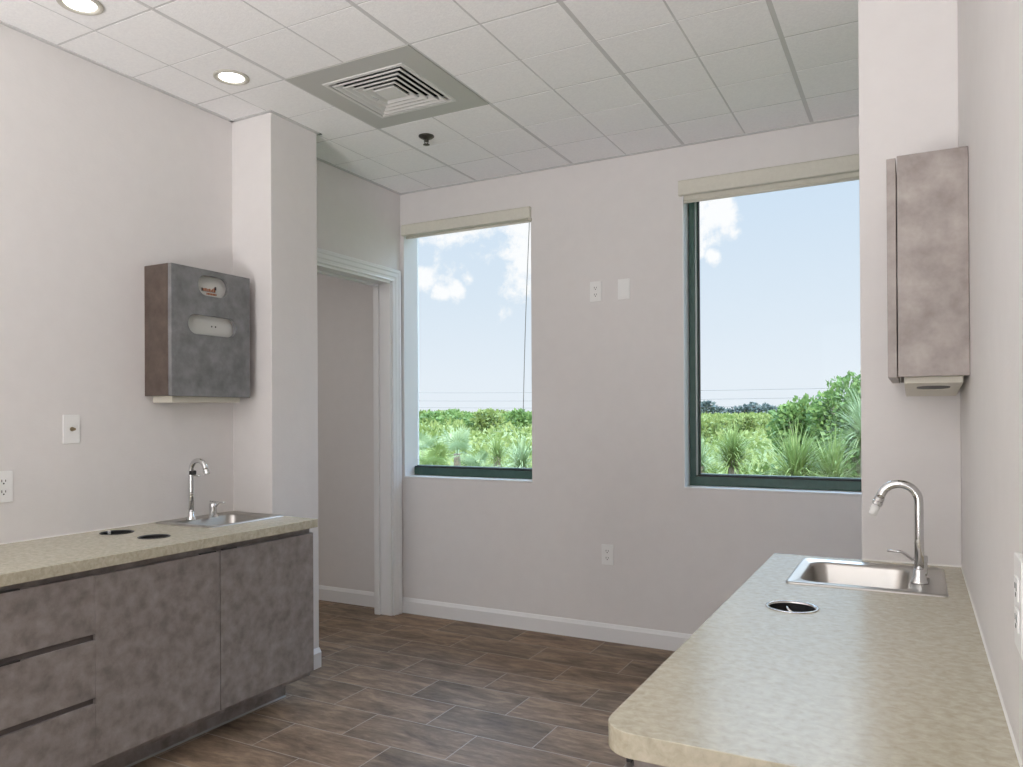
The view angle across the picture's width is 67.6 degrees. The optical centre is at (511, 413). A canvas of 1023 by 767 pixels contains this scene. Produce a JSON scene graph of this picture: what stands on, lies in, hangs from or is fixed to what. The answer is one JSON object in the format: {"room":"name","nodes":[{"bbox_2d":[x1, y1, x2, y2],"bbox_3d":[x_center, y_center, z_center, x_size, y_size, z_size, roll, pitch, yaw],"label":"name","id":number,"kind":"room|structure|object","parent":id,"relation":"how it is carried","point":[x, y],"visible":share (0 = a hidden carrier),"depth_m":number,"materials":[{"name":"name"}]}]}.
{"room":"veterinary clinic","nodes":[
{"label":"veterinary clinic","id":0,"kind":"room"},
{"bbox_2d":[0,24,233,542],"bbox_3d":[-2.690,-0.090,1.038,0.150,2.620,5.719,0,0,28],"label":"wall","id":1,"kind":"structure","parent":0,"point":[106,176],"depth_m":2.94,"materials":[{"name":"painted drywall"}]},
{"bbox_2d":[0,471,12,502],"bbox_3d":[-1.763,0.254,2.615,0.008,0.108,0.108,0,0,28],"label":"wall socket","id":2,"kind":"object","parent":1,"relation":"attached to","point":[6,477],"visible":1,"depth_m":2.64,"materials":[{"name":"white plastic"}]},
{"bbox_2d":[0,477,7,485],"bbox_3d":[-1.751,0.235,2.633,0.003,0.027,0.031,0,0,28],"label":"receptacle","id":3,"kind":"object","parent":2,"relation":"attached to","point":[3,480],"depth_m":2.63,"materials":[{"name":"grey plastic"}]},
{"bbox_2d":[0,488,7,495],"bbox_3d":[-1.751,0.272,2.632,0.003,0.027,0.031,0,0,28],"label":"receptacle","id":4,"kind":"object","parent":2,"relation":"attached to","point":[3,491],"depth_m":2.63,"materials":[{"name":"grey plastic"}]},
{"bbox_2d":[63,415,79,443],"bbox_3d":[-1.634,0.059,2.845,0.024,0.108,0.064,0,0,28],"label":"cable plate","id":5,"kind":"object","parent":1,"relation":"attached to","point":[71,423],"visible":1,"depth_m":2.84,"materials":[{"name":"white plastic"}]},
{"bbox_2d":[0,510,233,543],"bbox_3d":[-1.742,0.450,2.657,0.003,0.004,1.969,0,0,28],"label":"trim","id":6,"kind":"structure","parent":1,"relation":"attached to","point":[232,510],"depth_m":2.91,"materials":[{"name":"white"}]},
{"bbox_2d":[144,263,249,397],"bbox_3d":[-1.334,-0.336,3.267,0.162,0.533,0.408,0,0,28],"label":"upper cabinet","id":7,"kind":"object","parent":1,"relation":"attached to","point":[179,361],"visible":0.93,"depth_m":3.13,"materials":[{"name":"grey laminate"}]},
{"bbox_2d":[153,276,239,402],"bbox_3d":[-1.349,-0.314,3.275,0.128,0.541,0.360,0,0,28],"label":"dispenser","id":8,"kind":"object","parent":7,"relation":"in","point":[208,286],"visible":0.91,"depth_m":3.25,"materials":[{"name":"white plastic"}]},
{"bbox_2d":[153,396,239,402],"bbox_3d":[-1.342,-0.057,3.272,0.118,0.028,0.354,0,0,28],"label":"tray","id":9,"kind":"object","parent":8,"relation":"on","point":[156,399],"depth_m":3.18,"materials":[{"name":"beige plastic"}]},
{"bbox_2d":[203,288,216,295],"bbox_3d":[-1.290,-0.521,3.256,0.001,0.032,0.078,0,0,28],"label":"print","id":10,"kind":"object","parent":8,"relation":"attached to","point":[206,291],"depth_m":3.26,"materials":[{"name":"brown"}]},
{"bbox_2d":[0,20,858,194],"bbox_3d":[-1.045,-1.358,0.913,2.910,0.005,7.037,0,0,28],"label":"trim","id":11,"kind":"structure","parent":1,"relation":"attached to","point":[1,22],"depth_m":3.57,"materials":[{"name":"grey paint"}]},
{"bbox_2d":[232,113,318,648],"bbox_3d":[-1.176,-0.090,3.641,0.392,2.620,0.299,0,0,28],"label":"wall column","id":12,"kind":"structure","parent":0,"point":[274,158],"depth_m":3.50,"materials":[{"name":"paint"}]},
{"bbox_2d":[314,647,320,669],"bbox_3d":[-1.017,1.173,3.548,0.069,0.093,0.313,0,0,28],"label":"baseboard","id":13,"kind":"structure","parent":12,"relation":"attached to","point":[317,652],"depth_m":3.65,"materials":[{"name":"white paint"}]},
{"bbox_2d":[317,160,399,269],"bbox_3d":[-0.970,-0.089,4.277,0.120,2.620,1.019,0,0,28],"label":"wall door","id":14,"kind":"structure","parent":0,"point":[358,218],"depth_m":4.34,"materials":[{"name":"paint"}]},
{"bbox_2d":[317,248,402,615],"bbox_3d":[-0.958,0.174,4.282,0.149,2.094,0.959,0,0,28],"label":"door frame","id":15,"kind":"structure","parent":14,"relation":"attached to","point":[385,282],"depth_m":4.63,"materials":[{"name":"white paint"}]},
{"bbox_2d":[131,600,674,766],"bbox_3d":[-1.991,1.257,1.498,5.463,0.080,7.587,0,0,28],"label":"floor","id":16,"kind":"structure","parent":0,"point":[404,689],"depth_m":3.22,"materials":[{"name":"brown wood"}]},
{"bbox_2d":[0,570,94,766],"bbox_3d":[-1.746,0.852,2.090,0.517,0.733,0.943,0,0,28],"label":"base cabinet","id":17,"kind":"object","parent":16,"relation":"on","point":[47,626],"visible":0.97,"depth_m":2.26,"materials":[{"name":"grey laminate"}]},
{"bbox_2d":[91,529,313,766],"bbox_3d":[-1.298,0.852,2.938,0.517,0.733,0.978,0,0,28],"label":"base cabinet","id":18,"kind":"object","parent":16,"relation":"on","point":[187,644],"visible":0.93,"depth_m":2.73,"materials":[{"name":"grey laminate"}]},
{"bbox_2d":[0,511,317,586],"bbox_3d":[-1.504,0.467,2.531,0.542,0.035,1.968,0,0,28],"label":"countertop","id":19,"kind":"structure","parent":18,"relation":"on","point":[37,559],"depth_m":2.60,"materials":[{"name":"beige laminate"}]},
{"bbox_2d":[99,530,133,534],"bbox_3d":[-1.489,0.526,2.884,0.118,0.156,0.118,0,0,28],"label":"liner","id":20,"kind":"object","parent":19,"relation":"in","point":[111,532],"visible":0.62,"depth_m":2.92,"materials":[{"name":"black rubber"}]},
{"bbox_2d":[137,534,170,538],"bbox_3d":[-1.298,0.524,2.775,0.110,0.156,0.110,0,0,28],"label":"liner","id":21,"kind":"object","parent":19,"relation":"in","point":[151,536],"visible":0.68,"depth_m":2.81,"materials":[{"name":"black plastic"}]},
{"bbox_2d":[186,458,209,519],"bbox_3d":[-1.307,0.317,3.189,0.128,0.261,0.042,0,0,28],"label":"gooseneck faucet","id":22,"kind":"object","parent":19,"relation":"on","point":[191,472],"visible":1,"depth_m":3.20,"materials":[{"name":"silver metal"}]},
{"bbox_2d":[156,511,282,527],"bbox_3d":[-1.227,0.517,3.230,0.328,0.145,0.400,0,0,28],"label":"sink","id":23,"kind":"object","parent":19,"relation":"in","point":[230,517],"visible":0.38,"depth_m":3.32,"materials":[{"name":"grey metal"}]},
{"bbox_2d":[208,501,224,517],"bbox_3d":[-1.263,0.412,3.283,0.098,0.070,0.040,0,0,28],"label":"valve","id":24,"kind":"object","parent":23,"relation":"attached to","point":[212,506],"visible":1,"depth_m":3.28,"materials":[{"name":"silver metal"}]},
{"bbox_2d":[125,695,285,766],"bbox_3d":[-1.413,1.214,2.450,0.006,0.006,1.892,0,0,28],"label":"trim","id":25,"kind":"structure","parent":16,"relation":"on","point":[279,698],"depth_m":2.90,"materials":[{"name":"grey"}]},
{"bbox_2d":[624,758,664,766],"bbox_3d":[0.707,0.836,1.599,0.478,0.734,1.480,0,0,28],"label":"base cabinet","id":26,"kind":"object","parent":16,"relation":"on","point":[630,763],"visible":0.05,"depth_m":1.05,"materials":[{"name":"grey laminate"}]},
{"bbox_2d":[608,553,1019,766],"bbox_3d":[0.693,0.451,1.601,0.505,0.035,1.495,0,0,28],"label":"countertop","id":27,"kind":"structure","parent":26,"relation":"on","point":[867,678],"depth_m":1.20,"materials":[{"name":"beige laminate"}]},
{"bbox_2d":[766,600,819,613],"bbox_3d":[0.630,0.510,1.712,0.114,0.156,0.114,0,0,28],"label":"grommet","id":28,"kind":"object","parent":27,"relation":"in","point":[787,606],"visible":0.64,"depth_m":1.75,"materials":[{"name":"silver metal"}]},
{"bbox_2d":[786,558,947,596],"bbox_3d":[0.947,0.501,2.033,0.365,0.145,0.360,0,0,28],"label":"sink","id":29,"kind":"object","parent":27,"relation":"in","point":[890,578],"visible":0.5,"depth_m":2.14,"materials":[{"name":"grey metal"}]},
{"bbox_2d":[869,480,928,584],"bbox_3d":[0.989,0.300,1.954,0.136,0.261,0.042,0,0,28],"label":"gooseneck faucet","id":30,"kind":"object","parent":29,"relation":"on","point":[918,578],"visible":1,"depth_m":1.93,"materials":[{"name":"silver metal"}]},
{"bbox_2d":[887,549,929,579],"bbox_3d":[1.043,0.395,2.007,0.098,0.070,0.040,0,0,28],"label":"valve","id":31,"kind":"object","parent":29,"relation":"attached to","point":[888,550],"visible":0.33,"depth_m":1.99,"materials":[{"name":"silver metal"}]},
{"bbox_2d":[0,0,858,192],"bbox_3d":[-1.052,-1.360,0.912,2.920,0.001,7.027,0,0,28],"label":"ceiling","id":32,"kind":"structure","parent":0,"point":[347,34],"depth_m":2.95,"materials":[{"name":"tile"}]},
{"bbox_2d":[56,0,103,15],"bbox_3d":[-1.422,-1.349,2.517,0.138,0.009,0.138,0,0,28],"label":"recessed light","id":33,"kind":"object","parent":32,"relation":"in","point":[82,7],"visible":1,"depth_m":2.53,"materials":[{"name":"grey"}]},
{"bbox_2d":[213,69,249,85],"bbox_3d":[-1.125,-1.348,3.067,0.138,0.009,0.138,0,0,28],"label":"recessed light","id":34,"kind":"object","parent":32,"relation":"in","point":[226,76],"visible":1,"depth_m":3.06,"materials":[{"name":"grey"}]},
{"bbox_2d":[285,44,488,128],"bbox_3d":[-0.509,-1.422,3.223,0.609,0.185,0.609,0,0,28],"label":"ceiling vent","id":35,"kind":"object","parent":32,"relation":"in","point":[399,85],"visible":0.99,"depth_m":3.21,"materials":[{"name":"white metal"}]},
{"bbox_2d":[419,133,433,145],"bbox_3d":[-0.415,-1.329,3.725,0.076,0.046,0.076,0,0,28],"label":"sprinkler head","id":36,"kind":"object","parent":32,"relation":"attached to","point":[426,137],"visible":1,"depth_m":3.71},
{"bbox_2d":[419,133,433,139],"bbox_3d":[-0.415,-1.343,3.725,0.076,0.018,0.076,0,0,28],"label":"cup","id":37,"kind":"object","parent":36,"relation":"on","point":[424,136],"depth_m":3.71,"materials":[{"name":"metal"}]},
{"bbox_2d":[29,0,857,187],"bbox_3d":[-2.041,-1.378,1.440,5.463,0.049,7.437,0,0,28],"label":"ceiling grid","id":38,"kind":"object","parent":32,"relation":"attached to","point":[769,2],"depth_m":2.95,"materials":[{"name":"grey paint"}]},
{"bbox_2d":[317,116,861,633],"bbox_3d":[-0.353,-0.091,4.614,5.463,2.620,0.155,0,0,28],"label":"wall","id":39,"kind":"structure","parent":0,"point":[608,422],"depth_m":4.12,"materials":[{"name":"paint"}]},
{"bbox_2d":[319,585,373,606],"bbox_3d":[-1.714,1.182,5.263,2.133,0.093,0.014,0,0,28],"label":"baseboard","id":40,"kind":"structure","parent":39,"relation":"attached to","point":[326,593],"depth_m":4.91,"materials":[{"name":"white paint"}]},
{"bbox_2d":[404,236,532,481],"bbox_3d":[-0.239,-0.381,4.549,0.878,1.542,0.153,0,0,28],"label":"window","id":41,"kind":"structure","parent":39,"relation":"in","point":[413,469],"depth_m":4.72,"materials":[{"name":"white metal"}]},
{"bbox_2d":[401,206,531,410],"bbox_3d":[-0.266,-0.583,4.495,0.879,1.142,0.080,0,0,28],"label":"roller blind","id":42,"kind":"object","parent":41,"relation":"attached to","point":[521,215],"visible":1,"depth_m":4.44,"materials":[{"name":"beige fabric"}]},
{"bbox_2d":[402,597,691,650],"bbox_3d":[0.611,1.165,4.009,2.910,0.093,0.014,0,0,28],"label":"baseboard","id":43,"kind":"structure","parent":39,"relation":"attached to","point":[637,636],"depth_m":4.21,"materials":[{"name":"white paint"}]},
{"bbox_2d":[590,281,601,301],"bbox_3d":[0.452,-0.653,4.097,0.066,0.108,0.008,0,0,28],"label":"wall socket","id":44,"kind":"object","parent":39,"relation":"attached to","point":[595,287],"visible":1,"depth_m":4.09,"materials":[{"name":"white plastic"}]},
{"bbox_2d":[602,544,613,564],"bbox_3d":[0.511,0.752,4.065,0.066,0.108,0.008,0,0,28],"label":"wall socket","id":45,"kind":"object","parent":39,"relation":"attached to","point":[607,550],"visible":1,"depth_m":4.06,"materials":[{"name":"white plastic"}]},
{"bbox_2d":[618,278,629,299],"bbox_3d":[0.592,-0.654,4.023,0.066,0.108,0.008,0,0,28],"label":"blank plate","id":46,"kind":"object","parent":39,"relation":"attached to","point":[623,284],"visible":1,"depth_m":4.02,"materials":[{"name":"white plastic"}]},
{"bbox_2d":[678,154,858,203],"bbox_3d":[1.258,-1.126,3.672,0.914,0.110,0.050,0,0,28],"label":"roller blind","id":47,"kind":"object","parent":39,"relation":"attached to","point":[842,168],"visible":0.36,"depth_m":3.66,"materials":[{"name":"beige fabric"}]},
{"bbox_2d":[682,196,861,495],"bbox_3d":[1.345,-0.396,3.711,0.994,1.548,0.153,0,0,28],"label":"window","id":48,"kind":"structure","parent":39,"relation":"in","point":[694,477],"depth_m":3.92,"materials":[{"name":"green metal"}]},
{"bbox_2d":[858,0,961,565],"bbox_3d":[1.233,-0.107,2.365,0.256,2.620,0.360,0,0,28],"label":"wall column","id":49,"kind":"structure","parent":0,"point":[908,49],"depth_m":2.22,"materials":[{"name":"paint"}]},
{"bbox_2d":[958,0,1022,763],"bbox_3d":[0.314,-0.110,0.194,0.150,2.620,7.037,0,0,28],"label":"wall","id":50,"kind":"structure","parent":0,"point":[990,32],"depth_m":1.21,"materials":[{"name":"painted drywall"}]},
{"bbox_2d":[886,146,969,382],"bbox_3d":[1.080,-0.353,1.990,0.170,0.533,0.408,0,0,28],"label":"upper cabinet","id":51,"kind":"object","parent":50,"relation":"attached to","point":[928,201],"visible":0.95,"depth_m":1.81,"materials":[{"name":"grey laminate"}]},
{"bbox_2d":[904,375,965,395],"bbox_3d":[1.095,-0.325,1.982,0.135,0.554,0.360,0,0,28],"label":"dispenser","id":52,"kind":"object","parent":51,"relation":"in","point":[926,385],"visible":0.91,"depth_m":1.88,"materials":[{"name":"white plastic"}]},
{"bbox_2d":[862,558,1022,766],"bbox_3d":[0.802,0.432,1.542,0.256,0.005,1.497,0,0,28],"label":"trim","id":53,"kind":"structure","parent":50,"relation":"attached to","point":[978,623],"depth_m":1.34,"materials":[{"name":"white"}]},
{"bbox_2d":[1014,552,1022,659],"bbox_3d":[0.599,0.225,0.899,0.010,0.112,0.075,0,0,28],"label":"wall socket","id":54,"kind":"object","parent":50,"relation":"attached to","point":[1018,557],"visible":1,"depth_m":0.89,"materials":[{"name":"white plastic"}]},
{"bbox_2d":[1014,575,1018,601],"bbox_3d":[0.596,0.207,0.901,0.003,0.027,0.031,0,0,28],"label":"receptacle","id":55,"kind":"object","parent":54,"relation":"attached to","point":[1016,577],"depth_m":0.89,"materials":[{"name":"grey plastic"}]},
{"bbox_2d":[1014,606,1018,633],"bbox_3d":[0.596,0.244,0.901,0.003,0.027,0.031,0,0,28],"label":"receptacle","id":56,"kind":"object","parent":54,"relation":"attached to","point":[1016,609],"depth_m":0.90,"materials":[{"name":"grey plastic"}]},
{"label":"outside","id":57,"kind":"structure","parent":0,"visible":0},
{"label":"ground","id":58,"kind":"structure","parent":57,"visible":0},
{"bbox_2d":[419,431,441,458],"bbox_3d":[-1.502,1.540,13.263,0.770,2.633,0.742,0,0,28],"label":"palmetto","id":59,"kind":"object","parent":58,"relation":"on","point":[423,440],"visible":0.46,"depth_m":13.17,"materials":[{"name":"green plant"}]},
{"bbox_2d":[419,443,452,465],"bbox_3d":[-1.004,1.596,9.818,0.628,2.493,0.694,0,0,28],"label":"palmetto","id":60,"kind":"object","parent":58,"relation":"on","point":[439,455],"visible":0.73,"depth_m":9.73,"materials":[{"name":"green plant"}]},
{"bbox_2d":[439,425,473,465],"bbox_3d":[-0.780,1.500,11.331,0.756,2.691,0.846,0,0,28],"label":"palmetto","id":61,"kind":"object","parent":58,"relation":"on","point":[463,441],"visible":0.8,"depth_m":11.25,"materials":[{"name":"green plant"}]},
{"bbox_2d":[458,448,501,466],"bbox_3d":[-0.348,1.608,8.781,0.542,2.453,0.448,0,0,-15],"label":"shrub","id":62,"kind":"object","parent":58,"relation":"on","point":[471,462],"visible":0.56,"depth_m":8.75,"materials":[{"name":"green plant"}]},
{"bbox_2d":[481,434,508,466],"bbox_3d":[-0.190,1.535,10.507,0.667,2.610,0.606,0,0,28],"label":"clump","id":63,"kind":"object","parent":58,"relation":"on","point":[497,451],"visible":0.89,"depth_m":10.47,"materials":[{"name":"green plant"}]},
{"bbox_2d":[499,435,531,467],"bbox_3d":[0.137,1.516,9.534,0.814,2.638,0.783,0,0,28],"label":"clump","id":64,"kind":"object","parent":58,"relation":"on","point":[521,461],"visible":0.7,"depth_m":9.50,"materials":[{"name":"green plant"}]},
{"bbox_2d":[419,411,851,476],"bbox_3d":[-6.362,1.041,153.187,643.750,2.686,250.122,0,0,28],"label":"field","id":65,"kind":"structure","parent":58,"relation":"on","point":[507,431],"depth_m":21.51,"materials":[{"name":"green plant"}]},
{"bbox_2d":[419,410,447,426],"bbox_3d":[-3.662,0.329,35.549,1.611,0.998,1.562,0,0,28],"label":"bush","id":66,"kind":"object","parent":65,"relation":"on","point":[437,414],"visible":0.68,"depth_m":35.22,"materials":[{"name":"green plant"}]},
{"bbox_2d":[434,409,461,420],"bbox_3d":[-3.290,0.307,39.733,1.721,1.100,1.569,0,0,10],"label":"bush","id":67,"kind":"object","parent":65,"relation":"on","point":[451,412],"visible":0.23,"depth_m":39.45,"materials":[{"name":"green plant"}]},
{"bbox_2d":[446,410,471,425],"bbox_3d":[-2.352,0.373,36.707,1.611,1.150,1.864,0,0,28],"label":"bush","id":68,"kind":"object","parent":65,"relation":"on","point":[466,413],"visible":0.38,"depth_m":36.41,"materials":[{"name":"green plant"}]},
{"bbox_2d":[464,411,491,429],"bbox_3d":[-1.255,0.306,29.847,1.234,0.935,1.223,0,0,-7],"label":"bush","id":69,"kind":"object","parent":65,"relation":"on","point":[467,421],"visible":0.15,"depth_m":29.61,"materials":[{"name":"green plant"}]},
{"bbox_2d":[469,407,504,429],"bbox_3d":[-0.928,0.245,28.972,1.466,0.933,1.415,0,0,28],"label":"bush","id":70,"kind":"object","parent":65,"relation":"on","point":[483,421],"visible":0.94,"depth_m":28.74,"materials":[{"name":"green plant"}]},
{"bbox_2d":[499,411,508,424],"bbox_3d":[-0.059,0.306,35.463,1.595,0.940,1.501,0,0,28],"label":"bush","id":71,"kind":"object","parent":65,"relation":"on","point":[505,413],"visible":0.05,"depth_m":35.28,"materials":[{"name":"green plant"}]},
{"bbox_2d":[505,408,531,426],"bbox_3d":[0.289,0.193,30.271,1.364,0.869,1.267,0,0,28],"label":"bush","id":72,"kind":"object","parent":65,"relation":"on","point":[516,416],"visible":0.93,"depth_m":30.03,"materials":[{"name":"green plant"}]},
{"bbox_2d":[701,416,720,427],"bbox_3d":[7.565,0.510,28.483,1.334,0.877,1.297,0,0,-43],"label":"bush","id":73,"kind":"object","parent":65,"relation":"on","point":[712,418],"visible":0.06,"depth_m":28.26,"materials":[{"name":"green plant"}]},
{"bbox_2d":[701,418,725,439],"bbox_3d":[5.920,0.494,23.486,1.337,0.833,1.252,0,0,28],"label":"bush","id":74,"kind":"object","parent":65,"relation":"on","point":[705,424],"visible":0.5,"depth_m":23.34,"materials":[{"name":"green plant"}]},
{"bbox_2d":[717,417,740,432],"bbox_3d":[7.651,0.492,27.175,1.157,0.718,1.110,-1,0,44],"label":"bush","id":75,"kind":"object","parent":65,"relation":"on","point":[722,421],"visible":0.37,"depth_m":26.97,"materials":[{"name":"green plant"}]},
{"bbox_2d":[724,416,744,432],"bbox_3d":[8.082,0.413,27.640,1.172,0.730,1.028,0,0,28],"label":"bush","id":76,"kind":"object","parent":65,"relation":"on","point":[736,419],"visible":0.07,"depth_m":27.57,"materials":[{"name":"green plant"}]},
{"bbox_2d":[732,414,760,431],"bbox_3d":[8.306,0.382,26.918,1.050,0.712,1.070,0,0,-5],"label":"bush","id":77,"kind":"object","parent":65,"relation":"on","point":[750,423],"visible":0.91,"depth_m":26.72,"materials":[{"name":"green plant"}]},
{"bbox_2d":[748,418,769,434],"bbox_3d":[8.973,0.498,28.179,1.108,0.718,1.064,0,0,28],"label":"bush","id":78,"kind":"object","parent":65,"relation":"on","point":[764,422],"visible":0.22,"depth_m":27.97,"materials":[{"name":"green plant"}]},
{"bbox_2d":[757,414,772,421],"bbox_3d":[11.336,0.399,33.787,1.243,0.814,1.340,0,0,28],"label":"bush","id":79,"kind":"object","parent":65,"relation":"on","point":[762,416],"visible":0.08,"depth_m":33.76,"materials":[{"name":"green plant"}]},
{"bbox_2d":[701,400,716,413],"bbox_3d":[57.622,-0.374,225.160,5.902,7.258,5.222,0,0,28],"label":"tree","id":80,"kind":"object","parent":58,"relation":"on","point":[706,405],"visible":0.84,"depth_m":224.31,"materials":[{"name":"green plant"}]},
{"bbox_2d":[701,431,722,472],"bbox_3d":[2.351,1.503,9.488,0.766,2.639,0.736,0,0,-30],"label":"clump","id":81,"kind":"object","parent":58,"relation":"on","point":[703,467],"visible":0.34,"depth_m":9.45,"materials":[{"name":"green plant"}]},
{"bbox_2d":[707,405,724,413],"bbox_3d":[60.948,0.182,229.220,5.591,6.140,5.664,0,0,28],"label":"tree","id":82,"kind":"object","parent":58,"relation":"on","point":[719,408],"visible":0.39,"depth_m":228.46,"materials":[{"name":"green plant"}]},
{"bbox_2d":[723,407,737,413],"bbox_3d":[66.324,0.796,230.686,5.904,5.296,5.290,0,0,28],"label":"tree","id":83,"kind":"object","parent":58,"relation":"on","point":[727,409],"visible":0.14,"depth_m":230.64,"materials":[{"name":"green plant"}]},
{"bbox_2d":[702,419,766,474],"bbox_3d":[2.279,1.418,7.853,0.791,2.798,0.766,0,0,28],"label":"clump","id":84,"kind":"object","parent":58,"relation":"on","point":[732,452],"visible":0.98,"depth_m":7.79,"materials":[{"name":"green plant"}]},
{"bbox_2d":[729,406,742,413],"bbox_3d":[68.237,0.356,232.004,5.556,5.734,5.470,0,0,28],"label":"tree","id":85,"kind":"object","parent":58,"relation":"on","point":[735,407],"visible":0.31,"depth_m":231.15,"materials":[{"name":"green plant"}]},
{"bbox_2d":[737,404,751,413],"bbox_3d":[70.588,0.104,229.955,5.791,6.195,5.049,0,0,28],"label":"tree","id":86,"kind":"object","parent":58,"relation":"on","point":[740,408],"visible":0.59,"depth_m":229.13,"materials":[{"name":"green plant"}]},
{"bbox_2d":[747,402,758,412],"bbox_3d":[73.614,-0.243,234.237,5.527,6.883,5.275,0,0,28],"label":"tree","id":87,"kind":"object","parent":58,"relation":"on","point":[751,403],"visible":0.17,"depth_m":233.59,"materials":[{"name":"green plant"}]},
{"bbox_2d":[751,404,768,413],"bbox_3d":[70.982,0.249,218.595,5.536,5.824,5.217,0,0,28],"label":"tree","id":88,"kind":"object","parent":58,"relation":"on","point":[756,409],"visible":0.45,"depth_m":217.84,"materials":[{"name":"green plant"}]},
{"bbox_2d":[762,403,773,410],"bbox_3d":[76.887,-0.194,228.621,5.380,6.712,4.885,0,0,28],"label":"tree","id":89,"kind":"object","parent":58,"relation":"on","point":[765,404],"visible":0.27,"depth_m":228.40,"materials":[{"name":"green plant"}]},
{"bbox_2d":[765,393,827,476],"bbox_3d":[4.295,1.257,11.326,0.925,3.124,1.260,0,0,-19],"label":"leafy bush","id":90,"kind":"object","parent":58,"relation":"on","point":[788,414],"visible":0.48,"depth_m":11.22,"materials":[{"name":"green plant"}]},
{"bbox_2d":[754,418,845,476],"bbox_3d":[2.341,1.402,6.231,0.847,2.818,0.860,0,0,28],"label":"clump","id":91,"kind":"object","parent":58,"relation":"on","point":[797,459],"visible":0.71,"depth_m":6.17,"materials":[{"name":"green plant"}]},
{"bbox_2d":[799,423,860,477],"bbox_3d":[2.647,1.424,6.292,0.788,2.772,0.790,0,0,28],"label":"clump","id":92,"kind":"object","parent":58,"relation":"on","point":[833,461],"visible":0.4,"depth_m":6.25,"materials":[{"name":"green plant"}]},
{"bbox_2d":[800,370,860,477],"bbox_3d":[4.696,1.081,10.515,1.430,3.468,1.496,0,0,28],"label":"leafy tree","id":93,"kind":"object","parent":58,"relation":"on","point":[831,395],"visible":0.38,"depth_m":10.39,"materials":[{"name":"green plant"}]},
{"bbox_2d":[820,382,860,474],"bbox_3d":[3.126,1.246,6.724,0.952,3.124,0.979,0,0,28],"label":"palm","id":94,"kind":"object","parent":58,"relation":"on","point":[857,420],"visible":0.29,"depth_m":6.70,"materials":[{"name":"green plant"}]},
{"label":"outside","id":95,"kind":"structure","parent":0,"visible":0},
{"bbox_2d":[419,406,767,407],"bbox_3d":[9.320,-1.333,143.265,113.929,1.195,38.043,0,0,28],"label":"power line","id":96,"kind":"object","parent":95,"point":[744,406],"visible":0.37,"depth_m":115.19,"materials":[{"name":"grey"}]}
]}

